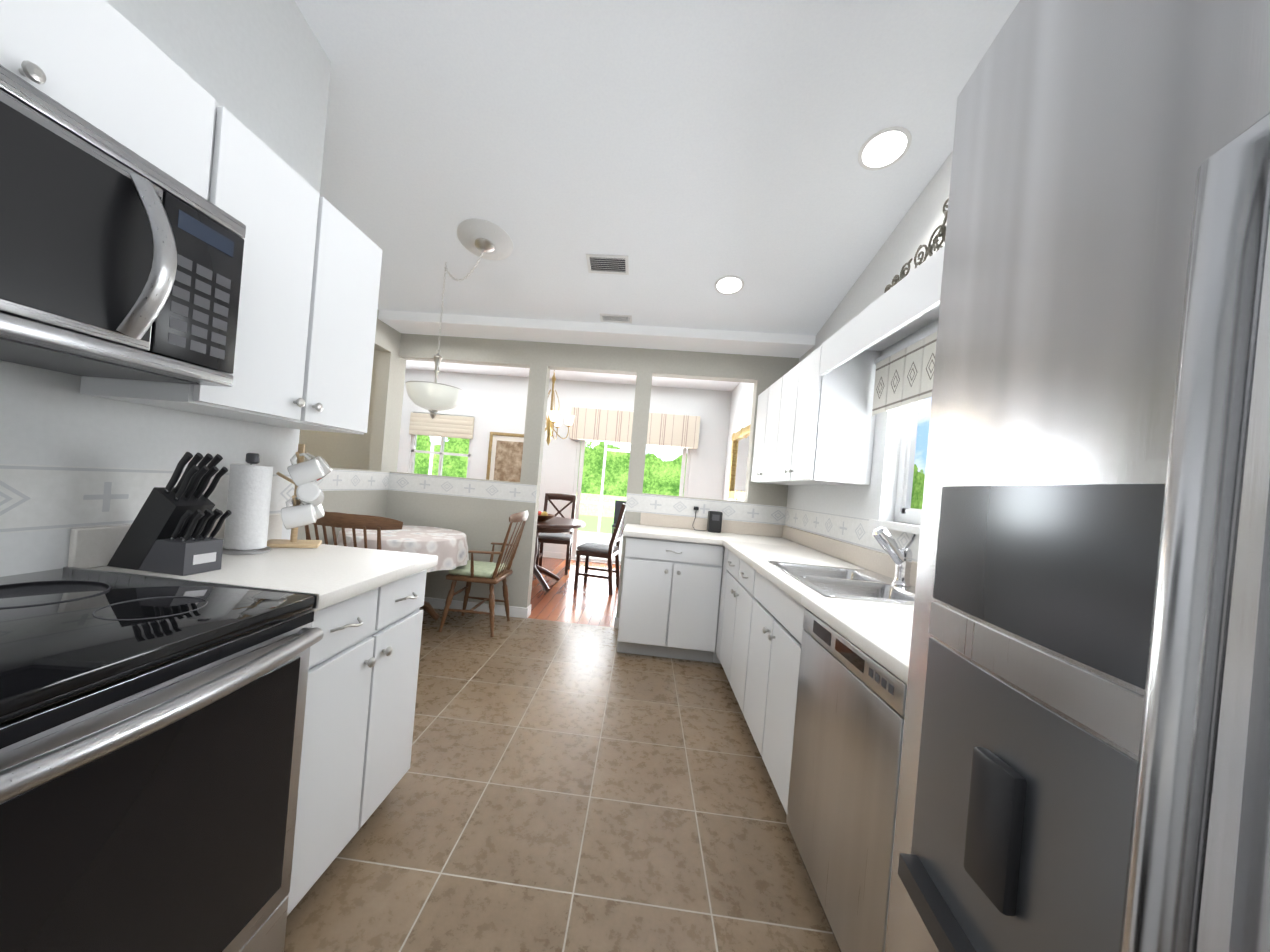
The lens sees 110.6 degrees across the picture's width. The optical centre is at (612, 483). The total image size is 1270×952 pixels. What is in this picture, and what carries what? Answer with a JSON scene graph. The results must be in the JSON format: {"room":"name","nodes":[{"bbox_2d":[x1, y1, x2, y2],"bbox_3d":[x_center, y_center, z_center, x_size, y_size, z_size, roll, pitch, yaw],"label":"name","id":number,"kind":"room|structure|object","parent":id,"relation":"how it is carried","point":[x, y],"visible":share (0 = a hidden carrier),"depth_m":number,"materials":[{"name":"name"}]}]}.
{"room":"dining room and kitchen","nodes":[
{"label":"dining room and kitchen","id":0,"kind":"room"},
{"bbox_2d":[0,0,330,576],"bbox_3d":[-1.440,-0.813,0.161,0.120,3.900,3.370,5,0,4],"label":"wall","id":1,"kind":"structure","parent":0,"point":[260,69],"depth_m":1.35,"materials":[{"name":"white paint"}]},
{"bbox_2d":[0,0,215,199],"bbox_3d":[-1.161,-0.818,0.732,0.347,0.304,0.745,5,0,4],"label":"upper cabinet","id":2,"kind":"object","parent":1,"relation":"attached to","point":[106,67],"visible":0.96,"depth_m":0.89,"materials":[{"name":"white wood"}]},
{"bbox_2d":[0,65,245,386],"bbox_3d":[-1.121,-0.454,0.731,0.488,0.407,0.740,5,0,4],"label":"microwave","id":3,"kind":"object","parent":2,"relation":"attached to","point":[118,260],"visible":1,"depth_m":0.82,"materials":[{"name":"silver metal"}]},
{"bbox_2d":[0,464,294,533],"bbox_3d":[-1.446,0.030,0.217,0.002,0.160,3.250,5,0,4],"label":"wallpaper border","id":4,"kind":"structure","parent":1,"relation":"attached to","point":[41,497],"depth_m":1.14,"materials":[{"name":"paper"}]},
{"bbox_2d":[80,103,381,434],"bbox_3d":[-1.129,-0.589,1.451,0.347,0.755,0.690,5,0,4],"label":"upper cabinet","id":5,"kind":"object","parent":1,"relation":"attached to","point":[308,309],"visible":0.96,"depth_m":1.34,"materials":[{"name":"white wood"}]},
{"bbox_2d":[297,310,400,544],"bbox_3d":[-2.123,-0.873,2.907,0.120,3.900,2.250,5,0,4],"label":"wall","id":6,"kind":"structure","parent":0,"point":[374,502],"depth_m":3.90,"materials":[{"name":"beige paint"}]},
{"bbox_2d":[314,469,388,490],"bbox_3d":[-2.129,-0.030,2.963,0.002,0.160,2.130,5,0,4],"label":"trim","id":7,"kind":"structure","parent":6,"relation":"attached to","point":[336,480],"depth_m":3.53,"materials":[{"name":"paper"}]},
{"bbox_2d":[299,333,798,617],"bbox_3d":[-1.546,-0.825,4.053,6.250,3.900,0.120,5,0,4],"label":"wall","id":8,"kind":"structure","parent":0,"point":[482,524],"depth_m":3.94,"materials":[{"name":"beige paint"}]},
{"bbox_2d":[424,597,529,617],"bbox_3d":[-1.433,1.097,3.969,1.352,0.090,0.012,5,0,4],"label":"baseboard","id":9,"kind":"structure","parent":8,"relation":"attached to","point":[499,610],"depth_m":3.94,"materials":[{"name":"white wood"}]},
{"bbox_2d":[388,473,785,524],"bbox_3d":[-0.285,0.126,3.897,3.560,0.160,0.002,5,0,4],"label":"wallpaper border","id":10,"kind":"structure","parent":8,"relation":"attached to","point":[730,511],"depth_m":3.87,"materials":[{"name":"paper"}]},
{"bbox_2d":[692,505,706,530],"bbox_3d":[0.743,0.292,3.766,0.129,0.208,0.110,5,0,4],"label":"outlet","id":11,"kind":"object","parent":8,"relation":"attached to","point":[695,507],"visible":1,"depth_m":3.80,"materials":[{"name":"white plastic"}]},
{"bbox_2d":[284,534,840,951],"bbox_3d":[-0.484,1.252,4.553,11.000,0.060,12.050,5,0,4],"label":"floor","id":12,"kind":"structure","parent":0,"point":[566,787],"depth_m":1.66,"materials":[{"name":"tile"}]},
{"bbox_2d":[0,567,323,951],"bbox_3d":[-1.079,0.691,0.722,0.760,0.904,0.744,5,0,4],"label":"range","id":13,"kind":"object","parent":12,"relation":"on","point":[151,733],"visible":1,"depth_m":0.76,"materials":[{"name":"silver metal"}]},
{"bbox_2d":[305,511,402,549],"bbox_3d":[-1.479,0.645,2.596,0.610,0.990,0.556,5,0,4],"label":"chair","id":14,"kind":"object","parent":12,"relation":"on","point":[342,521],"visible":0.15,"depth_m":2.35,"materials":[{"name":"brown wood"}]},
{"bbox_2d":[287,569,426,915],"bbox_3d":[-1.078,0.731,1.407,0.677,0.883,0.615,5,0,4],"label":"base cabinet","id":15,"kind":"object","parent":12,"relation":"on","point":[360,709],"visible":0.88,"depth_m":1.31,"materials":[{"name":"white wood"}]},
{"bbox_2d":[337,525,468,619],"bbox_3d":[-1.656,0.746,3.465,0.977,0.736,0.975,5,0,4],"label":"table","id":16,"kind":"object","parent":12,"relation":"on","point":[448,548],"visible":0.6,"depth_m":3.24,"materials":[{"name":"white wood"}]},
{"bbox_2d":[438,511,528,636],"bbox_3d":[-1.026,0.688,3.617,0.556,0.980,0.554,5,0,4],"label":"chair","id":17,"kind":"object","parent":12,"relation":"on","point":[491,573],"visible":1,"depth_m":3.44,"materials":[{"name":"brown wood"}]},
{"bbox_2d":[535,493,575,574],"bbox_3d":[-0.783,0.668,6.089,0.445,1.058,0.546,5,0,-2],"label":"dining chair","id":18,"kind":"object","parent":12,"relation":"on","point":[559,538],"visible":0.65,"depth_m":6.20,"materials":[{"name":"brown wood"}]},
{"bbox_2d":[533,517,584,591],"bbox_3d":[-0.955,0.793,5.165,1.200,0.764,1.200,5,0,4],"label":"dining table","id":19,"kind":"object","parent":12,"relation":"on","point":[558,525],"visible":0.29,"depth_m":4.96,"materials":[{"name":"brown wood"}]},
{"bbox_2d":[537,511,554,520],"bbox_3d":[-0.809,0.365,5.007,0.300,0.110,0.300,5,0,4],"label":"fruit bowl","id":20,"kind":"object","parent":19,"relation":"on","point":[544,516],"visible":0.83,"depth_m":4.95,"materials":[{"name":"brown wood"}]},
{"bbox_2d":[574,503,625,594],"bbox_3d":[-0.105,0.726,5.246,0.546,1.058,0.445,5,0,13],"label":"dining chair","id":21,"kind":"object","parent":12,"relation":"on","point":[610,551],"visible":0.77,"depth_m":5.08,"materials":[{"name":"brown wood"}]},
{"bbox_2d":[612,500,625,533],"bbox_3d":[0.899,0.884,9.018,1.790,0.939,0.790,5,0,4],"label":"dining chair","id":22,"kind":"object","parent":12,"relation":"on","point":[618,505],"visible":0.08,"depth_m":9.14,"materials":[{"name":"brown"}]},
{"bbox_2d":[617,536,724,662],"bbox_3d":[0.440,0.858,3.525,0.718,0.884,0.628,5,0,4],"label":"base cabinet","id":23,"kind":"object","parent":12,"relation":"on","point":[670,599],"depth_m":3.22,"materials":[{"name":"white wood"}]},
{"bbox_2d":[623,513,714,544],"bbox_3d":[0.444,0.341,3.514,0.690,0.145,0.655,5,0,4],"label":"countertop","id":24,"kind":"structure","parent":23,"relation":"on","point":[652,526],"depth_m":3.61,"materials":[{"name":"laminate"}]},
{"bbox_2d":[715,520,917,683],"bbox_3d":[1.023,0.391,2.165,0.662,0.145,3.262,5,0,4],"label":"countertop","id":25,"kind":"structure","parent":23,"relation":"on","point":[880,633],"depth_m":1.93,"materials":[{"name":"laminate"}]},
{"bbox_2d":[707,511,722,532],"bbox_3d":[0.864,0.320,3.729,0.110,0.175,0.101,5,0,4],"label":"speaker","id":26,"kind":"object","parent":25,"relation":"on","point":[714,521],"visible":0.98,"depth_m":3.68},
{"bbox_2d":[768,561,915,605],"bbox_3d":[1.031,0.514,1.907,0.522,0.191,0.736,5,0,4],"label":"sink","id":27,"kind":"object","parent":25,"relation":"in","point":[849,583],"visible":0.4,"depth_m":1.90,"materials":[{"name":"silver metal"}]},
{"bbox_2d":[872,527,916,586],"bbox_3d":[1.209,0.311,1.896,0.179,0.243,0.072,5,0,4],"label":"faucet","id":28,"kind":"object","parent":25,"relation":"on","point":[901,557],"visible":1,"depth_m":1.87,"materials":[{"name":"silver metal"}]},
{"bbox_2d":[716,548,756,712],"bbox_3d":[1.033,0.909,2.731,0.637,0.883,0.868,5,0,4],"label":"base cabinet","id":29,"kind":"object","parent":12,"relation":"on","point":[735,612],"visible":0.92,"depth_m":2.64,"materials":[{"name":"white wood"}]},
{"bbox_2d":[743,571,804,813],"bbox_3d":[0.976,0.905,1.929,0.637,0.883,0.736,5,0,4],"label":"base cabinet","id":30,"kind":"object","parent":12,"relation":"on","point":[773,665],"visible":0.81,"depth_m":1.86,"materials":[{"name":"white wood"}]},
{"bbox_2d":[786,608,906,951],"bbox_3d":[0.925,0.904,1.251,0.602,0.876,0.612,5,0,4],"label":"dishwasher","id":31,"kind":"object","parent":12,"relation":"on","point":[846,759],"visible":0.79,"depth_m":1.17,"materials":[{"name":"grey metal"}]},
{"bbox_2d":[885,0,1269,951],"bbox_3d":[0.699,0.433,0.072,0.955,1.780,0.912,5,0,4],"label":"refrigerator","id":32,"kind":"object","parent":12,"relation":"on","point":[1085,758],"visible":1,"depth_m":0.31,"materials":[{"name":"grey metal"}]},
{"bbox_3d":[-1.191,0.723,-0.166,0.677,0.883,1.030,5,0,4],"label":"base cabinet","id":33,"kind":"object","parent":12,"relation":"on","visible":0},
{"bbox_2d":[68,513,437,611],"bbox_3d":[-1.099,0.212,0.522,0.672,0.145,2.450,5,0,4],"label":"countertop","id":34,"kind":"structure","parent":33,"relation":"on","point":[330,575],"depth_m":1.28,"materials":[{"name":"laminate"}]},
{"bbox_2d":[107,452,231,575],"bbox_3d":[-1.207,0.071,1.212,0.273,0.325,0.099,5,0,8],"label":"knife block","id":35,"kind":"object","parent":34,"relation":"on","point":[170,529],"visible":1,"depth_m":1.17,"materials":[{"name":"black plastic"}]},
{"bbox_2d":[222,453,272,554],"bbox_3d":[-1.242,0.062,1.500,0.140,0.336,0.140,5,0,4],"label":"paper towel holder","id":36,"kind":"object","parent":34,"relation":"on","point":[248,507],"visible":0.9,"depth_m":1.46,"materials":[{"name":"white paper"}]},
{"bbox_2d":[267,444,331,547],"bbox_3d":[-1.187,0.042,1.665,0.183,0.385,0.166,5,0,-26],"label":"mug tree","id":37,"kind":"object","parent":34,"relation":"on","point":[305,477],"visible":1,"depth_m":1.62,"materials":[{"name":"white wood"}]},
{"bbox_2d":[397,369,731,558],"bbox_3d":[-1.327,-0.808,7.116,6.250,3.900,0.120,5,0,4],"label":"wall","id":38,"kind":"structure","parent":0,"point":[493,403],"depth_m":7.02,"materials":[{"name":"white paint"}]},
{"bbox_2d":[409,412,473,477],"bbox_3d":[-2.811,-0.487,7.220,1.020,1.310,0.060,5,0,4],"label":"living room window","id":39,"kind":"structure","parent":38,"relation":"in","point":[414,451],"depth_m":7.20,"materials":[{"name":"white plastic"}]},
{"bbox_2d":[409,412,474,438],"bbox_3d":[-2.779,-0.944,7.133,1.060,0.355,0.045,5,0,4],"label":"roman shade","id":40,"kind":"object","parent":39,"relation":"attached to","point":[451,426],"visible":1,"depth_m":7.11,"materials":[{"name":"beige fabric"}]},
{"bbox_2d":[486,432,523,481],"bbox_3d":[-1.657,-0.359,7.058,0.720,0.910,0.030,5,0,4],"label":"framed picture","id":41,"kind":"object","parent":38,"relation":"attached to","point":[505,453],"visible":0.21,"depth_m":7.06,"materials":[{"name":"brown paper"}]},
{"bbox_2d":[539,551,564,558],"bbox_3d":[-2.626,0.994,7.133,3.730,0.090,0.012,5,0,4],"label":"baseboard","id":42,"kind":"structure","parent":38,"relation":"attached to","point":[545,554],"depth_m":7.01,"materials":[{"name":"white"}]},
{"bbox_2d":[571,440,690,563],"bbox_3d":[0.258,0.265,6.997,1.800,2.030,0.060,5,0,4],"label":"sliding door frame","id":43,"kind":"structure","parent":38,"relation":"in","point":[579,469],"depth_m":7.03,"materials":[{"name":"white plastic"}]},
{"bbox_2d":[569,407,700,448],"bbox_3d":[0.335,-0.873,6.860,2.000,0.490,0.147,5,0,4],"label":"valance","id":44,"kind":"object","parent":38,"relation":"attached to","point":[664,430],"visible":0.77,"depth_m":6.79,"materials":[{"name":"fabric"}]},
{"bbox_2d":[406,360,739,390],"bbox_3d":[-1.292,-1.768,5.639,6.370,0.120,3.070,5,0,4],"label":"ceiling","id":45,"kind":"structure","parent":0,"point":[583,376],"depth_m":6.70,"materials":[{"name":"white paint"}]},
{"bbox_2d":[545,370,574,444],"bbox_3d":[-0.693,-1.048,5.163,0.533,1.209,0.540,5,0,4],"label":"dining chandelier","id":46,"kind":"object","parent":45,"relation":"hanging from","point":[553,419],"visible":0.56,"depth_m":5.14,"materials":[{"name":"gold metal"}]},
{"bbox_2d":[294,0,1019,357],"bbox_3d":[-1.089,-1.933,1.270,5.370,1.300,5.620,5,0,4],"label":"ceiling","id":47,"kind":"structure","parent":0,"point":[684,156],"depth_m":2.09,"materials":[{"name":"white paint"}]},
{"bbox_2d":[405,218,512,418],"bbox_3d":[-1.020,-1.004,2.890,0.712,1.159,0.571,5,0,4],"label":"light","id":48,"kind":"object","parent":47,"relation":"hanging from","point":[484,239],"visible":1,"depth_m":2.83,"materials":[{"name":"white glass"}]},
{"bbox_2d":[586,254,628,274],"bbox_3d":[-0.032,-1.429,2.862,0.270,0.043,0.168,5,0,4],"label":"ceiling vent","id":49,"kind":"object","parent":47,"relation":"in","point":[607,264],"visible":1,"depth_m":2.86,"materials":[{"name":"white metal"}]},
{"bbox_2d":[600,313,631,323],"bbox_3d":[0.025,-1.300,3.452,0.250,0.029,0.100,5,0,4],"label":"ceiling vent","id":50,"kind":"object","parent":47,"relation":"in","point":[615,318],"visible":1,"depth_m":3.45,"materials":[{"name":"white metal"}]},
{"bbox_2d":[714,275,743,294],"bbox_3d":[0.781,-1.332,2.948,0.196,0.044,0.192,5,0,4],"label":"recessed light","id":51,"kind":"object","parent":47,"relation":"in","point":[729,284],"visible":1,"depth_m":2.94,"materials":[{"name":"white glass"}]},
{"bbox_2d":[858,126,911,170],"bbox_3d":[1.213,-1.495,1.965,0.206,0.046,0.202,5,0,4],"label":"recessed light","id":52,"kind":"object","parent":47,"relation":"in","point":[884,148],"visible":1,"depth_m":1.96,"materials":[{"name":"white glass"}]},
{"bbox_2d":[723,151,952,568],"bbox_3d":[1.533,-0.562,2.614,0.120,3.900,8.690,5,0,4],"label":"wall","id":53,"kind":"structure","parent":0,"point":[921,221],"depth_m":2.39,"materials":[{"name":"white paint"}]},
{"bbox_2d":[727,424,750,499],"bbox_3d":[1.631,-0.255,5.638,0.062,0.932,1.186,5,0,4],"label":"mirror","id":54,"kind":"object","parent":53,"relation":"attached to","point":[738,465],"visible":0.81,"depth_m":5.74,"materials":[{"name":"gold glass"}]},
{"bbox_2d":[751,345,880,484],"bbox_3d":[1.315,-0.383,3.098,0.347,0.755,1.367,5,0,4],"label":"upper cabinet","id":55,"kind":"object","parent":53,"relation":"attached to","point":[812,427],"visible":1,"depth_m":2.43,"materials":[{"name":"white wood"}]},
{"bbox_2d":[785,507,919,561],"bbox_3d":[1.367,0.267,2.140,0.002,0.160,3.270,5,0,4],"label":"trim","id":56,"kind":"structure","parent":53,"relation":"attached to","point":[857,531],"depth_m":2.67,"materials":[{"name":"tile"}]},
{"bbox_2d":[819,245,944,375],"bbox_3d":[1.269,-0.675,1.902,0.318,0.180,1.028,5,0,4],"label":"board","id":57,"kind":"object","parent":53,"relation":"attached to","point":[907,305],"visible":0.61,"depth_m":1.81,"materials":[{"name":"white wood"}]},
{"bbox_2d":[884,198,948,292],"bbox_3d":[1.117,-0.882,1.437,0.016,0.204,0.816,5,0,4],"label":"decor","id":58,"kind":"object","parent":57,"relation":"on","point":[929,250],"visible":0.29,"depth_m":1.55,"materials":[{"name":"grey metal"}]},
{"bbox_2d":[869,519,920,534],"bbox_3d":[1.371,0.205,1.829,0.110,0.035,0.970,5,0,4],"label":"sill","id":59,"kind":"structure","parent":53,"relation":"attached to","point":[905,527],"depth_m":2.07,"materials":[{"name":"white"}]},
{"bbox_2d":[872,325,937,415],"bbox_3d":[1.390,-0.521,1.887,0.044,0.305,0.979,5,0,4],"label":"valance","id":60,"kind":"object","parent":53,"relation":"attached to","point":[904,374],"visible":0.42,"depth_m":2.07,"materials":[{"name":"fabric"}]},
{"bbox_2d":[894,401,921,524],"bbox_3d":[1.477,-0.220,1.824,0.050,0.830,0.910,5,0,4],"label":"kitchen window","id":61,"kind":"structure","parent":53,"relation":"in","point":[905,512],"depth_m":2.22,"materials":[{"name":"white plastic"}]},
{"label":"outside","id":62,"kind":"structure","parent":0,"visible":0},
{"bbox_2d":[578,514,619,533],"bbox_3d":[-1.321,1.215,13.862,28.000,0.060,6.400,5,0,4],"label":"ground","id":63,"kind":"structure","parent":62,"point":[590,522],"depth_m":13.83,"materials":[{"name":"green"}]},
{"bbox_2d":[428,436,629,537],"bbox_3d":[0.143,-0.043,10.355,9.260,2.620,0.060,5,0,4],"label":"screen frame","id":64,"kind":"object","parent":63,"relation":"on","point":[600,503],"visible":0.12,"depth_m":10.35,"materials":[{"name":"white"}]},
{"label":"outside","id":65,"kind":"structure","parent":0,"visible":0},
{"bbox_2d":[414,435,686,517],"bbox_3d":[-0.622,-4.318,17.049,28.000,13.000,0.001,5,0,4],"label":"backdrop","id":66,"kind":"structure","parent":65,"point":[662,471],"depth_m":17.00,"materials":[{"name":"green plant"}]},
{"bbox_2d":[911,397,931,508],"bbox_3d":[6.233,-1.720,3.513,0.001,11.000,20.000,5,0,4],"label":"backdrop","id":67,"kind":"structure","parent":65,"point":[921,453],"depth_m":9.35,"materials":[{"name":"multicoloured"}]}
]}

